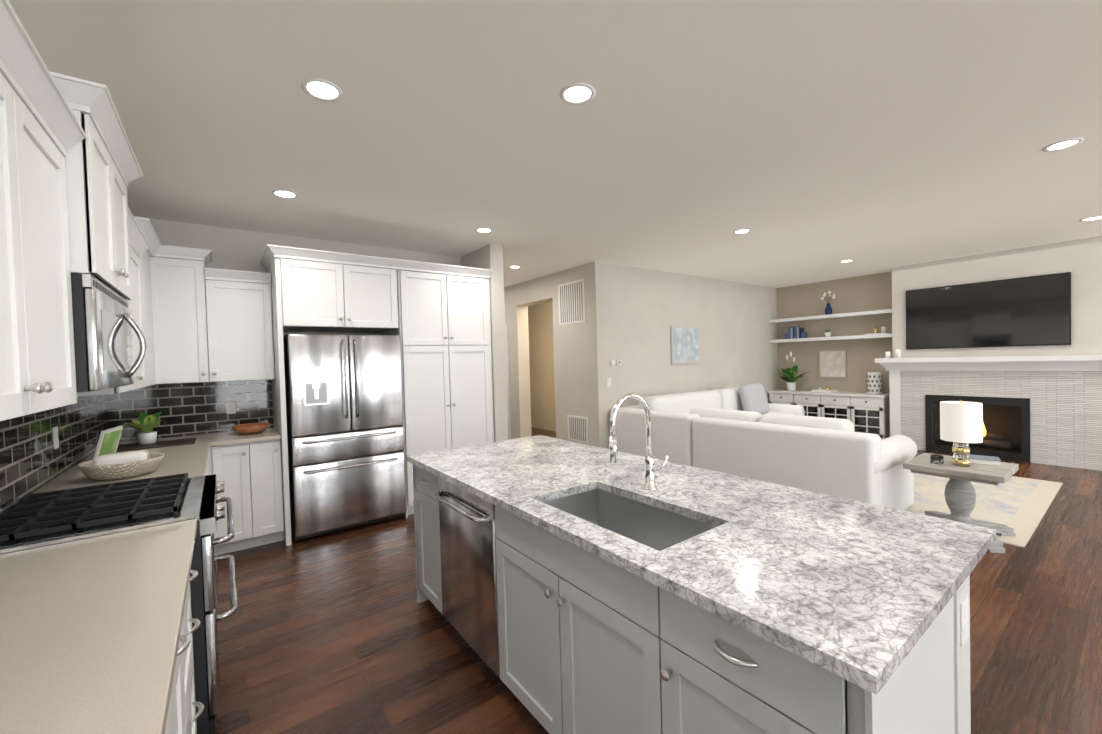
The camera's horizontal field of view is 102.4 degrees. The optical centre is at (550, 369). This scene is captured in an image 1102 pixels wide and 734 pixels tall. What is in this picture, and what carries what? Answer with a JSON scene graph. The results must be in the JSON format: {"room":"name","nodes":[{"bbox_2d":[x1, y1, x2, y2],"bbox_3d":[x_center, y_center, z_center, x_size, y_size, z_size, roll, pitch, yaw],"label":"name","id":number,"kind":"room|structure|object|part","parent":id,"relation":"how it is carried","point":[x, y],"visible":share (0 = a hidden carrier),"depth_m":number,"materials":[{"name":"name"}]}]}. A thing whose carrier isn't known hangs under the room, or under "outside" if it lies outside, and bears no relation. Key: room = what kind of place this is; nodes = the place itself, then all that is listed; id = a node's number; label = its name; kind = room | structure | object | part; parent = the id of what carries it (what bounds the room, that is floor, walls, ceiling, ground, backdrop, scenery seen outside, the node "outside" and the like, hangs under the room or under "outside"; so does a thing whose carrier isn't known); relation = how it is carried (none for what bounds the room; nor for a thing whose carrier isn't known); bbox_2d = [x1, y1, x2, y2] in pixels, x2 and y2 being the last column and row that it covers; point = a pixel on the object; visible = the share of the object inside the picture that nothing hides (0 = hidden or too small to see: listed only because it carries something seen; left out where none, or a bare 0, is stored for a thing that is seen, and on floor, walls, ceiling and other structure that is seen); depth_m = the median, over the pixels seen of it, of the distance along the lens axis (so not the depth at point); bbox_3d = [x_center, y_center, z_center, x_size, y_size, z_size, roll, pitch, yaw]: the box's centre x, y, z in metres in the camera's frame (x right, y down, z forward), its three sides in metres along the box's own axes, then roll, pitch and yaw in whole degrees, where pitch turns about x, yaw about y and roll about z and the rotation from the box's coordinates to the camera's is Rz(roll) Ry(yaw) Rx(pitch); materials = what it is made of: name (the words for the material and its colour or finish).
{"room":"kitchen and living room","nodes":[
{"label":"kitchen and living room","id":0,"kind":"room"},
{"bbox_2d":[149,218,460,425],"bbox_3d":[-2.396,0.079,4.452,3.250,2.740,0.150,-2,2,-37],"label":"wall","id":1,"kind":"structure","parent":0,"point":[237,249],"depth_m":4.07,"materials":[{"name":"beige paint"}]},
{"bbox_2d":[156,252,219,383],"bbox_3d":[-3.033,-0.394,3.663,0.421,1.010,0.350,-2,2,-37],"label":"upper cabinet","id":2,"kind":"object","parent":1,"relation":"attached to","point":[189,322],"depth_m":3.55,"materials":[{"name":"white wood"}]},
{"bbox_2d":[107,380,273,441],"bbox_3d":[-3.073,0.337,3.849,1.109,0.457,0.008,-2,2,-37],"label":"backsplash","id":3,"kind":"structure","parent":1,"relation":"attached to","point":[192,408],"depth_m":3.83,"materials":[{"name":"black tile"}]},
{"bbox_2d":[226,401,235,413],"bbox_3d":[-2.878,0.343,3.985,0.070,0.116,0.005,-2,2,-37],"label":"outlet","id":4,"kind":"object","parent":1,"relation":"attached to","point":[230,407],"depth_m":3.98,"materials":[{"name":"white plastic"}]},
{"bbox_2d":[216,276,274,381],"bbox_3d":[-2.727,-0.333,3.891,0.458,0.860,0.350,-2,2,-37],"label":"upper cabinet","id":5,"kind":"object","parent":1,"relation":"attached to","point":[243,303],"depth_m":3.77,"materials":[{"name":"white wood"}]},
{"bbox_2d":[272,252,399,334],"bbox_3d":[-2.033,-0.658,4.181,0.940,0.577,0.710,-2,2,-37],"label":"upper cabinet","id":6,"kind":"object","parent":1,"relation":"attached to","point":[310,293],"depth_m":3.87,"materials":[{"name":"white wood"}]},
{"bbox_2d":[461,244,508,441],"bbox_3d":[-2.110,0.019,6.925,0.160,2.740,5.220,-2,2,-37],"label":"wall","id":7,"kind":"structure","parent":0,"point":[489,256],"depth_m":4.82,"materials":[{"name":"beige paint"}]},
{"bbox_2d":[528,301,555,431],"bbox_3d":[0.307,-0.089,8.858,0.150,2.740,5.000,-2,2,-37],"label":"wall","id":8,"kind":"structure","parent":0,"point":[541,360],"depth_m":9.40,"materials":[{"name":"beige paint"}]},
{"bbox_2d":[504,264,591,445],"bbox_3d":[-0.884,-0.037,7.973,0.220,2.740,5.000,-2,2,-37],"label":"wall","id":9,"kind":"structure","parent":0,"point":[572,370],"depth_m":6.50,"materials":[{"name":"beige paint"}]},
{"bbox_2d":[505,322,510,439],"bbox_3d":[-1.002,0.269,7.960,0.104,2.135,0.950,-2,2,-37],"label":"door frame","id":10,"kind":"structure","parent":9,"relation":"attached to","point":[507,368],"depth_m":7.58,"materials":[{"name":"white"}]},
{"bbox_2d":[558,279,584,324],"bbox_3d":[0.278,-0.922,6.163,0.010,0.580,0.570,-2,2,-37],"label":"air vent","id":11,"kind":"object","parent":9,"relation":"in","point":[571,302],"visible":1,"depth_m":6.14,"materials":[{"name":"white metal"}]},
{"bbox_2d":[567,415,587,443],"bbox_3d":[0.368,0.827,6.144,0.010,0.360,0.430,-2,2,-37],"label":"air vent","id":12,"kind":"object","parent":9,"relation":"in","point":[577,428],"visible":1,"depth_m":6.13,"materials":[{"name":"white metal"}]},
{"bbox_2d":[8,0,1101,287],"bbox_3d":[1.509,-1.451,4.517,10.000,0.100,13.800,-2,2,-37],"label":"ceiling","id":13,"kind":"structure","parent":0,"point":[810,140],"depth_m":2.39,"materials":[{"name":"white paint"}]},
{"bbox_2d":[271,189,297,198],"bbox_3d":[-1.938,-1.274,3.227,0.169,0.006,0.169,-3,2,-43],"label":"recessed light","id":14,"kind":"object","parent":13,"relation":"in","point":[287,194],"depth_m":3.22,"materials":[{"name":"white plastic"}]},
{"bbox_2d":[301,78,342,101],"bbox_3d":[-1.043,-1.273,2.023,0.169,0.006,0.169,-3,2,-43],"label":"recessed light","id":15,"kind":"object","parent":13,"relation":"in","point":[321,89],"depth_m":2.02,"materials":[{"name":"white"}]},
{"bbox_2d":[475,227,492,232],"bbox_3d":[-0.644,-1.332,4.251,0.169,0.006,0.169,-3,2,-43],"label":"recessed light","id":16,"kind":"object","parent":13,"relation":"in","point":[481,230],"depth_m":4.26,"materials":[{"name":"white"}]},
{"bbox_2d":[560,83,595,104],"bbox_3d":[0.127,-1.307,2.108,0.169,0.006,0.169,-3,2,-43],"label":"recessed light","id":17,"kind":"object","parent":13,"relation":"in","point":[571,94],"depth_m":2.10,"materials":[{"name":"white"}]},
{"bbox_2d":[733,229,750,233],"bbox_3d":[1.957,-1.410,4.538,0.169,0.006,0.169,-3,2,-43],"label":"recessed light","id":18,"kind":"object","parent":13,"relation":"in","point":[741,231],"depth_m":4.54,"materials":[{"name":"white"}]},
{"bbox_2d":[1043,138,1083,151],"bbox_3d":[3.213,-1.407,2.781,0.169,0.006,0.169,-3,2,-43],"label":"recessed light","id":19,"kind":"object","parent":13,"relation":"in","point":[1067,143],"depth_m":2.78,"materials":[{"name":"white"}]},
{"bbox_2d":[1079,216,1101,221],"bbox_3d":[5.413,-1.503,4.428,0.169,0.006,0.169,-3,2,-43],"label":"recessed light","id":20,"kind":"object","parent":13,"relation":"in","point":[1097,217],"depth_m":4.43,"materials":[{"name":"white plastic"}]},
{"bbox_2d":[216,427,1101,733],"bbox_3d":[1.587,1.387,4.578,10.000,0.100,13.800,-2,2,-37],"label":"floor","id":21,"kind":"structure","parent":0,"point":[344,631],"depth_m":2.32,"materials":[{"name":"brown wood"}]},
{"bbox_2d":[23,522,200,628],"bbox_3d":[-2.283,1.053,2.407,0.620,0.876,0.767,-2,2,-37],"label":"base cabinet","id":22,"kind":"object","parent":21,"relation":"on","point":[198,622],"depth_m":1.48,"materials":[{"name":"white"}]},
{"bbox_2d":[0,473,237,733],"bbox_3d":[-1.766,1.007,1.837,0.750,0.962,0.756,-2,2,-37],"label":"range","id":23,"kind":"object","parent":21,"relation":"on","point":[32,521],"visible":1,"depth_m":1.71,"materials":[{"name":"black metal"}]},
{"bbox_2d":[168,695,175,733],"bbox_3d":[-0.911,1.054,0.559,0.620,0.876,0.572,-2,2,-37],"label":"base cabinet","id":24,"kind":"object","parent":21,"relation":"on","point":[171,722],"depth_m":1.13,"materials":[{"name":"white wood"}]},
{"bbox_2d":[176,611,191,733],"bbox_3d":[-1.161,1.054,0.896,0.620,0.876,0.511,-2,2,-37],"label":"base cabinet","id":25,"kind":"object","parent":21,"relation":"on","point":[183,700],"depth_m":1.30,"materials":[{"name":"white wood"}]},
{"bbox_2d":[0,519,196,733],"bbox_3d":[-0.610,0.592,0.152,0.649,0.032,3.317,-2,2,-37],"label":"countertop","id":26,"kind":"structure","parent":25,"relation":"on","point":[92,629],"depth_m":0.97,"materials":[{"name":"beige stone"}]},
{"bbox_2d":[188,570,199,733],"bbox_3d":[-1.438,1.054,1.269,0.620,0.876,0.539,-2,2,-37],"label":"base cabinet","id":27,"kind":"object","parent":21,"relation":"on","point":[191,680],"depth_m":1.60,"materials":[{"name":"white wood"}]},
{"bbox_2d":[204,447,219,554],"bbox_3d":[-2.850,1.051,3.202,0.658,0.876,1.308,-2,2,-37],"label":"base cabinet","id":28,"kind":"object","parent":21,"relation":"on","point":[211,454],"depth_m":3.43,"materials":[{"name":"white wood"}]},
{"bbox_2d":[212,443,263,554],"bbox_3d":[-2.694,1.035,3.747,0.356,0.876,0.620,-2,2,-37],"label":"base cabinet","id":29,"kind":"object","parent":21,"relation":"on","point":[238,465],"depth_m":3.54,"materials":[{"name":"white wood"}]},
{"bbox_2d":[32,433,211,496],"bbox_3d":[-2.656,0.590,2.906,0.649,0.032,2.014,-2,2,-37],"label":"countertop","id":30,"kind":"structure","parent":29,"relation":"on","point":[192,459],"depth_m":2.60,"materials":[{"name":"beige stone"}]},
{"bbox_2d":[93,426,122,459],"bbox_3d":[-2.825,0.479,2.819,0.126,0.204,0.267,-2,2,-37],"label":"tablet stand","id":31,"kind":"object","parent":30,"relation":"on","point":[108,441],"visible":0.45,"depth_m":2.80,"materials":[{"name":"green paper"}]},
{"bbox_2d":[77,450,164,479],"bbox_3d":[-2.317,0.513,2.399,0.344,0.125,0.344,-2,2,-37],"label":"basket","id":32,"kind":"object","parent":30,"relation":"on","point":[116,466],"visible":1,"depth_m":2.31,"materials":[{"name":"beige wicker"}]},
{"bbox_2d":[116,437,196,451],"bbox_3d":[-2.989,0.571,3.357,0.460,0.006,0.340,-2,2,-37],"label":"placemat","id":33,"kind":"object","parent":30,"relation":"on","point":[156,444],"visible":0.79,"depth_m":3.33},
{"bbox_2d":[120,411,161,443],"bbox_3d":[-3.111,0.448,3.356,0.266,0.244,0.354,-2,2,-37],"label":"potted plant","id":34,"kind":"object","parent":33,"relation":"on","point":[145,424],"visible":1,"depth_m":3.36,"materials":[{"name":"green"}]},
{"bbox_2d":[212,427,279,446],"bbox_3d":[-2.616,0.570,3.787,0.466,0.032,0.648,-2,2,-37],"label":"countertop","id":35,"kind":"structure","parent":29,"relation":"on","point":[219,439],"depth_m":3.62,"materials":[{"name":"beige stone"}]},
{"bbox_2d":[231,422,269,433],"bbox_3d":[-2.580,0.515,3.811,0.280,0.075,0.280,-2,2,-37],"label":"bowl","id":36,"kind":"object","parent":35,"relation":"on","point":[250,428],"visible":1,"depth_m":3.75,"materials":[{"name":"brown wood"}]},
{"bbox_2d":[260,435,283,544],"bbox_3d":[-2.537,1.029,3.864,0.280,0.876,0.620,-2,2,-37],"label":"base cabinet","id":37,"kind":"object","parent":21,"relation":"on","point":[270,452],"depth_m":3.66,"materials":[{"name":"white wood"}]},
{"bbox_2d":[283,334,405,539],"bbox_3d":[-1.950,0.558,4.173,0.920,1.730,0.763,-2,2,-37],"label":"fridge","id":38,"kind":"object","parent":21,"relation":"on","point":[345,430],"visible":1,"depth_m":3.87,"materials":[{"name":"grey metal"}]},
{"bbox_2d":[380,264,493,517],"bbox_3d":[-1.227,0.215,4.781,0.980,2.392,0.710,-2,2,-37],"label":"tall cabinet","id":39,"kind":"object","parent":21,"relation":"on","point":[435,317],"depth_m":4.45,"materials":[{"name":"white wood"}]},
{"bbox_2d":[408,461,970,733],"bbox_3d":[0.148,0.990,1.966,0.796,0.885,2.399,-2,2,-37],"label":"kitchen island","id":40,"kind":"object","parent":21,"relation":"on","point":[566,587],"depth_m":1.30,"materials":[{"name":"white"}]},
{"bbox_2d":[406,445,949,696],"bbox_3d":[0.023,0.535,1.877,0.470,0.032,2.430,-2,2,-37],"label":"island countertop","id":41,"kind":"structure","parent":40,"relation":"on","point":[864,619],"depth_m":1.11,"materials":[{"name":"grey stone"}]},
{"bbox_2d":[542,485,721,548],"bbox_3d":[0.265,0.657,1.651,0.384,0.238,0.684,-2,2,-37],"label":"sink","id":42,"kind":"object","parent":41,"relation":"in","point":[651,523],"depth_m":1.85,"materials":[{"name":"grey metal"}]},
{"bbox_2d":[482,435,995,600],"bbox_3d":[0.429,0.518,2.178,0.540,0.032,2.430,-2,2,-37],"label":"island countertop","id":43,"kind":"structure","parent":40,"relation":"on","point":[947,551],"depth_m":1.55,"materials":[{"name":"grey stone"}]},
{"bbox_2d":[610,383,916,509],"bbox_3d":[2.903,0.757,5.598,3.130,1.015,2.970,-2,2,-37],"label":"sofa","id":44,"kind":"object","parent":21,"relation":"on","point":[748,431],"visible":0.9,"depth_m":4.22,"materials":[{"name":"white fabric"}]},
{"bbox_2d":[767,390,889,439],"bbox_3d":[4.793,0.792,7.728,0.436,0.780,1.835,-2,2,-37],"label":"sideboard","id":45,"kind":"object","parent":21,"relation":"on","point":[865,413],"visible":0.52,"depth_m":7.28,"materials":[{"name":"painted wood"},{"name":"glass"}]},
{"bbox_2d":[776,352,810,390],"bbox_3d":[4.405,0.040,8.073,0.449,0.728,0.653,-2,2,-37],"label":"plant","id":46,"kind":"object","parent":45,"relation":"on","point":[789,375],"visible":1,"depth_m":8.12,"materials":[{"name":"green plant"}]},
{"bbox_2d":[811,387,837,392],"bbox_3d":[4.794,0.350,7.769,0.220,0.098,0.340,-2,2,-37],"label":"decorative tray","id":47,"kind":"object","parent":45,"relation":"on","point":[826,390],"visible":1,"depth_m":7.71,"materials":[{"name":"white"}]},
{"bbox_2d":[866,372,882,393],"bbox_3d":[5.229,0.225,7.158,0.213,0.350,0.210,-2,2,-37],"label":"lantern","id":48,"kind":"object","parent":45,"relation":"on","point":[874,380],"visible":1,"depth_m":7.08,"materials":[{"name":"white ceramic"}]},
{"bbox_2d":[903,453,1018,552],"bbox_3d":[3.253,1.031,3.523,0.580,0.565,0.580,-2,2,-37],"label":"side table","id":49,"kind":"object","parent":21,"relation":"on","point":[960,495],"visible":0.62,"depth_m":3.45,"materials":[{"name":"grey wood"}]},
{"bbox_2d":[930,454,943,465],"bbox_3d":[3.040,0.717,3.489,0.079,0.075,0.080,-2,2,-37],"label":"candleholder","id":50,"kind":"object","parent":49,"relation":"on","point":[936,460],"visible":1,"depth_m":3.46,"materials":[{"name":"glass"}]},
{"bbox_2d":[940,400,982,466],"bbox_3d":[3.202,0.495,3.460,0.244,0.510,0.244,-2,2,-37],"label":"lamp","id":51,"kind":"object","parent":49,"relation":"on","point":[961,425],"visible":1,"depth_m":3.39,"materials":[{"name":"white fabric"}]},
{"bbox_2d":[969,454,1000,465],"bbox_3d":[3.421,0.723,3.548,0.246,0.040,0.176,-1,2,41],"label":"books","id":52,"kind":"object","parent":49,"relation":"on","point":[985,460],"visible":0.64,"depth_m":3.48,"materials":[{"name":"white paper"}]},
{"bbox_2d":[904,473,1062,547],"bbox_3d":[3.630,1.262,5.136,2.490,0.012,2.840,-2,2,-37],"label":"rug","id":53,"kind":"object","parent":21,"relation":"on","point":[1020,506],"visible":0.36,"depth_m":4.22,"materials":[{"name":"beige carpet"}]},
{"bbox_2d":[875,355,1101,470],"bbox_3d":[6.116,0.507,5.774,0.559,1.360,3.020,-2,2,-37],"label":"fireplace","id":54,"kind":"object","parent":21,"relation":"on","point":[1047,410],"visible":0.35,"depth_m":5.75,"materials":[{"name":"tile"}]},
{"bbox_2d":[885,352,890,357],"bbox_3d":[5.135,-0.219,6.751,0.063,0.100,0.063,-1,2,41],"label":"candle","id":55,"kind":"object","parent":54,"relation":"on","point":[887,354],"depth_m":6.73,"materials":[{"name":"white wax"}]},
{"bbox_2d":[896,349,900,357],"bbox_3d":[5.212,-0.233,6.646,0.063,0.130,0.063,-1,2,41],"label":"candle","id":56,"kind":"object","parent":54,"relation":"on","point":[898,354],"depth_m":6.62,"materials":[{"name":"white wax"}]},
{"bbox_2d":[587,261,777,448],"bbox_3d":[2.517,-0.117,7.291,4.870,2.740,0.150,-2,2,-37],"label":"wall","id":57,"kind":"structure","parent":0,"point":[635,313],"depth_m":6.61,"materials":[{"name":"beige paint"}]},
{"bbox_2d":[607,378,610,386],"bbox_3d":[0.774,0.173,5.896,0.070,0.115,0.009,-2,2,-37],"label":"switch","id":58,"kind":"object","parent":57,"relation":"attached to","point":[608,379],"depth_m":5.89,"materials":[{"name":"white plastic"}]},
{"bbox_2d":[616,360,621,364],"bbox_3d":[0.919,-0.092,5.995,0.080,0.065,0.022,-2,2,-37],"label":"switch","id":59,"kind":"object","parent":57,"relation":"attached to","point":[618,362],"depth_m":5.98,"materials":[{"name":"white plastic"}]},
{"bbox_2d":[670,326,699,363],"bbox_3d":[2.079,-0.376,6.850,0.680,0.580,0.032,-2,2,-37],"label":"framed picture","id":60,"kind":"object","parent":57,"relation":"attached to","point":[684,344],"visible":1,"depth_m":6.81,"materials":[{"name":"silver metal"}]},
{"bbox_2d":[776,271,892,393],"bbox_3d":[6.930,-0.196,5.306,0.150,2.740,8.600,-2,2,-37],"label":"wall","id":61,"kind":"structure","parent":0,"point":[872,292],"depth_m":7.71,"materials":[{"name":"beige paint"}]},
{"bbox_2d":[769,309,891,322],"bbox_3d":[4.838,-0.913,7.709,0.288,0.055,1.942,-2,2,-37],"label":"shelf","id":62,"kind":"object","parent":61,"relation":"attached to","point":[852,314],"visible":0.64,"depth_m":7.56,"materials":[{"name":"white wood"}]},
{"bbox_2d":[821,291,834,314],"bbox_3d":[4.829,-1.145,7.707,0.181,0.407,0.224,-2,2,-37],"label":"vase","id":63,"kind":"object","parent":62,"relation":"on","point":[828,309],"visible":1,"depth_m":7.68,"materials":[{"name":"blue ceramic"}]},
{"bbox_2d":[770,330,891,342],"bbox_3d":[4.847,-0.596,7.715,0.288,0.181,1.942,-2,2,-37],"label":"shelf","id":64,"kind":"object","parent":61,"relation":"attached to","point":[835,338],"depth_m":7.60,"materials":[{"name":"white wood"}]},
{"bbox_2d":[785,327,806,338],"bbox_3d":[4.524,-0.672,8.172,0.160,0.220,0.331,-2,2,-37],"label":"books","id":65,"kind":"object","parent":64,"relation":"on","point":[795,332],"visible":0.94,"depth_m":8.12,"materials":[{"name":"blue paper"}]},
{"bbox_3d":[4.832,-0.624,7.733,0.139,0.125,0.151,-2,2,-37],"label":"plant shelf","id":66,"kind":"part","parent":64,"relation":"part of","materials":[{"name":"white ceramic"}]},
{"bbox_2d":[865,326,890,334],"bbox_3d":[5.272,-0.633,7.152,0.160,0.143,0.300,-2,2,-37],"label":"ornament","id":67,"kind":"object","parent":64,"relation":"on","point":[875,329],"visible":1,"depth_m":7.10,"materials":[{"name":"white"}]},
{"bbox_2d":[818,349,846,377],"bbox_3d":[4.961,-0.095,7.806,0.032,0.500,0.440,-2,2,-37],"label":"framed picture","id":68,"kind":"object","parent":61,"relation":"attached to","point":[832,363],"visible":0.93,"depth_m":7.78,"materials":[{"name":"beige wood"}]},
{"bbox_2d":[892,236,1101,421],"bbox_3d":[6.217,-0.187,5.805,0.400,2.740,2.750,-2,2,-37],"label":"wall bump-out","id":69,"kind":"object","parent":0,"point":[1080,260],"visible":0.25,"depth_m":5.66,"materials":[{"name":"beige paint"}]},
{"bbox_2d":[906,272,1070,348],"bbox_3d":[5.786,-0.732,5.976,0.045,0.875,1.600,-2,2,-37],"label":"tv","id":70,"kind":"object","parent":69,"relation":"attached to","point":[1030,311],"visible":0.93,"depth_m":5.86,"materials":[{"name":"black"}]},
{"bbox_3d":[-0.926,0.136,-0.124,0.150,2.740,9.250,-2,2,-37],"label":"wall","id":71,"kind":"structure","parent":0,"visible":0},
{"bbox_2d":[0,44,83,420],"bbox_3d":[-1.455,-0.298,0.987,0.350,0.844,0.968,-2,2,-37],"label":"upper cabinet","id":72,"kind":"object","parent":71,"relation":"attached to","point":[70,169],"depth_m":1.20,"materials":[{"name":"white wood"}]},
{"bbox_2d":[0,395,108,507],"bbox_3d":[-1.705,0.359,1.072,0.008,0.457,6.100,-2,2,-37],"label":"backsplash","id":73,"kind":"structure","parent":71,"relation":"attached to","point":[32,460],"depth_m":2.26,"materials":[{"name":"black tile"}]},
{"bbox_2d":[53,426,58,448],"bbox_3d":[-2.683,0.371,2.400,0.004,0.116,0.070,-2,2,-37],"label":"outlet","id":74,"kind":"object","parent":71,"relation":"attached to","point":[55,429],"depth_m":2.39,"materials":[{"name":"white plastic"}]},
{"bbox_2d":[32,88,135,303],"bbox_3d":[-1.956,-0.603,1.694,0.410,0.568,0.759,-2,2,-37],"label":"upper cabinet","id":75,"kind":"object","parent":71,"relation":"attached to","point":[101,214],"depth_m":1.58,"materials":[{"name":"white wood"}]},
{"bbox_2d":[71,273,146,391],"bbox_3d":[-1.917,-0.118,1.724,0.467,0.400,0.756,-2,2,-37],"label":"over-the-range microwave","id":76,"kind":"object","parent":75,"relation":"attached to","point":[103,322],"visible":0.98,"depth_m":1.57,"materials":[{"name":"grey metal"}]},
{"bbox_2d":[84,244,147,395],"bbox_3d":[-2.474,-0.299,2.358,0.350,0.844,0.918,-2,2,-37],"label":"upper cabinet","id":77,"kind":"object","parent":71,"relation":"attached to","point":[136,310],"depth_m":2.70,"materials":[{"name":"white wood"}]},
{"bbox_2d":[132,224,163,385],"bbox_3d":[-3.053,-0.383,3.140,0.358,1.010,1.150,-2,2,-37],"label":"upper cabinet","id":78,"kind":"object","parent":71,"relation":"attached to","point":[147,249],"depth_m":3.32,"materials":[{"name":"white wood"}]}
]}

